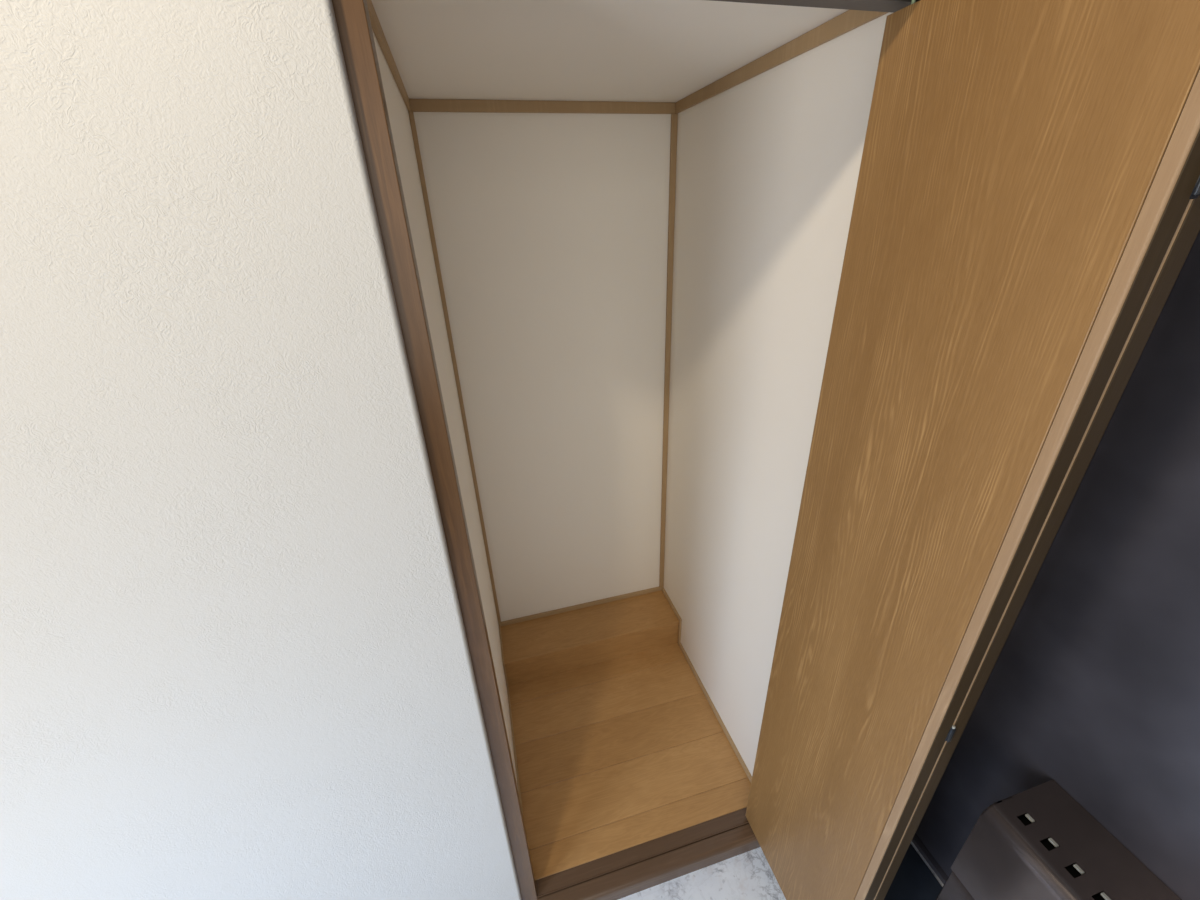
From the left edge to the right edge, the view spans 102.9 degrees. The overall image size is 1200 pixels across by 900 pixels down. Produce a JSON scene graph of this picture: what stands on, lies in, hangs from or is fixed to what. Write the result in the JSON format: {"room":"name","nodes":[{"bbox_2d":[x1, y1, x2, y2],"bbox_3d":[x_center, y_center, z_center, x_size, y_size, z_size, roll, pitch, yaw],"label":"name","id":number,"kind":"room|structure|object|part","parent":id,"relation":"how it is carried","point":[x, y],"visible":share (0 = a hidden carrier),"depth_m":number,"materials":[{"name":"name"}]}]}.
{"room":"entrance hall","nodes":[
{"label":"entrance hall","id":0,"kind":"room"},
{"bbox_2d":[0,0,521,899],"bbox_3d":[-1.064,0.123,0.515,1.695,2.910,0.030,-9,27,-13],"label":"wall","id":1,"kind":"structure","parent":0,"point":[236,663],"depth_m":0.63,"materials":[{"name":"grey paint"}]},
{"bbox_2d":[372,30,517,788],"bbox_3d":[-0.379,0.186,1.296,0.060,2.138,0.857,-9,27,-13],"label":"wall","id":2,"kind":"structure","parent":0,"point":[398,113],"depth_m":1.17,"materials":[{"name":"paint"}]},
{"bbox_2d":[367,0,410,110],"bbox_3d":[-0.382,-0.711,0.865,0.008,0.027,0.856,-9,27,-13],"label":"trim","id":3,"kind":"structure","parent":2,"relation":"attached to","point":[376,27],"depth_m":0.81,"materials":[{"name":"brown wood"}]},
{"bbox_2d":[498,624,523,819],"bbox_3d":[-0.315,0.983,1.696,0.006,0.150,0.848,-9,27,-13],"label":"baseboard","id":4,"kind":"structure","parent":2,"relation":"attached to","point":[516,766],"depth_m":1.78,"materials":[{"name":"brown wood"}]},
{"bbox_2d":[413,112,670,621],"bbox_3d":[-0.109,-0.066,1.784,0.870,2.138,0.060,-9,27,-13],"label":"wall","id":5,"kind":"structure","parent":0,"point":[551,229],"depth_m":1.59,"materials":[{"name":"paint"}]},
{"bbox_2d":[408,111,500,623],"bbox_3d":[-0.458,-0.071,1.636,0.012,1.796,0.010,-9,27,-13],"label":"trim","id":6,"kind":"structure","parent":5,"relation":"attached to","point":[411,114],"depth_m":1.49,"materials":[{"name":"brown wood"}]},
{"bbox_2d":[409,99,674,113],"bbox_3d":[-0.136,-0.943,1.315,0.734,0.027,0.008,-9,27,-13],"label":"trim","id":7,"kind":"structure","parent":5,"relation":"attached to","point":[417,105],"depth_m":1.30,"materials":[{"name":"brown wood"}]},
{"bbox_2d":[499,587,661,626],"bbox_3d":[-0.071,0.689,2.119,0.749,0.020,0.008,-9,27,-13],"label":"baseboard","id":8,"kind":"structure","parent":5,"relation":"attached to","point":[610,599],"depth_m":2.11,"materials":[{"name":"brown wood"}]},
{"bbox_2d":[659,114,677,586],"bbox_3d":[0.250,-0.179,1.798,0.018,1.796,0.010,-9,27,-13],"label":"trim","id":9,"kind":"structure","parent":5,"relation":"attached to","point":[674,117],"depth_m":1.67,"materials":[{"name":"brown wood"}]},
{"bbox_2d":[371,0,847,102],"bbox_3d":[-0.026,-0.805,0.926,0.750,0.060,0.857,-9,27,-13],"label":"ceiling","id":10,"kind":"structure","parent":0,"point":[540,50],"depth_m":0.88,"materials":[{"name":"paint"}]},
{"bbox_2d":[508,643,750,880],"bbox_3d":[0.046,1.017,1.825,0.750,0.050,0.857,-9,27,-13],"label":"floor","id":11,"kind":"structure","parent":0,"point":[622,753],"depth_m":1.66,"materials":[{"name":"brown wood"}]},
{"bbox_2d":[500,590,678,685],"bbox_3d":[-0.043,0.798,2.069,0.749,0.133,0.202,-9,27,-13],"label":"step","id":12,"kind":"structure","parent":11,"relation":"on","point":[536,648],"depth_m":2.01,"materials":[{"name":"brown wood"}]},
{"bbox_2d":[664,12,892,775],"bbox_3d":[0.402,0.067,1.475,0.060,2.138,0.857,-9,27,-13],"label":"wall","id":13,"kind":"structure","parent":0,"point":[768,165],"depth_m":1.23,"materials":[{"name":"paint"}]},
{"bbox_2d":[662,587,751,782],"bbox_3d":[0.401,0.874,1.859,0.008,0.150,0.848,-9,27,-13],"label":"baseboard","id":14,"kind":"structure","parent":13,"relation":"attached to","point":[717,715],"depth_m":1.85,"materials":[{"name":"brown wood"}]},
{"bbox_2d":[675,10,888,113],"bbox_3d":[0.333,-0.820,1.028,0.008,0.027,0.856,-9,27,-13],"label":"trim","id":15,"kind":"structure","parent":13,"relation":"attached to","point":[849,20],"depth_m":0.93,"materials":[{"name":"brown wood"}]},
{"bbox_2d":[884,843,941,899],"bbox_3d":[0.925,1.363,1.125,0.234,0.006,0.989,-9,27,-13],"label":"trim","id":16,"kind":"structure","parent":13,"relation":"attached to","point":[913,880],"depth_m":1.37,"materials":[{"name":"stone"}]},
{"bbox_2d":[618,841,943,899],"bbox_3d":[-0.188,1.744,0.518,2.910,0.060,1.899,-9,27,-13],"label":"floor","id":17,"kind":"structure","parent":0,"point":[749,875],"depth_m":1.39,"materials":[{"name":"white stone"}]},
{"bbox_2d":[912,230,1199,883],"bbox_3d":[1.045,0.372,0.644,0.075,2.200,1.059,-9,27,-13],"label":"trim","id":18,"kind":"structure","parent":17,"relation":"on","point":[917,842],"depth_m":1.39,"materials":[{"name":"metal"}]},
{"bbox_2d":[916,231,1199,899],"bbox_3d":[1.065,0.392,0.625,0.050,2.140,0.860,-9,27,-13],"label":"door","id":19,"kind":"structure","parent":18,"relation":"attached to","point":[1093,688],"depth_m":0.89,"materials":[{"name":"metal"}]},
{"bbox_2d":[936,780,1180,899],"bbox_3d":[0.962,1.013,0.944,0.188,0.431,0.408,-9,27,-13],"label":"box","id":20,"kind":"object","parent":19,"relation":"attached to","point":[1038,842],"visible":1,"depth_m":0.96,"materials":[{"name":"brown plastic"}]},
{"bbox_3d":[0.961,0.854,0.867,0.170,0.004,0.396,-9,27,-13],"label":"plate","id":21,"kind":"part","parent":20,"relation":"part of","materials":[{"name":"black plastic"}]},
{"bbox_3d":[0.100,-0.979,0.353,0.809,0.874,0.059,-9,27,-13],"label":"wall","id":22,"kind":"structure","parent":0,"visible":0},
{"bbox_2d":[332,0,918,899],"bbox_3d":[0.145,0.333,0.982,0.830,2.035,0.088,-9,27,-13],"label":"door frame","id":23,"kind":"structure","parent":22,"relation":"attached to","point":[621,874],"depth_m":0.76,"materials":[{"name":"brown wood"}]},
{"bbox_3d":[0.180,1.217,1.420,0.731,0.061,0.084,-9,27,-13],"label":"sill","id":24,"kind":"part","parent":23,"relation":"part of","materials":[{"name":"brown wood"}]},
{"bbox_2d":[745,0,1199,899],"bbox_3d":[0.497,0.345,0.900,0.062,1.935,0.383,-9,27,-13],"label":"door","id":25,"kind":"structure","parent":22,"relation":"in","point":[1025,217],"depth_m":0.62,"materials":[{"name":"brown wood"}]}
]}

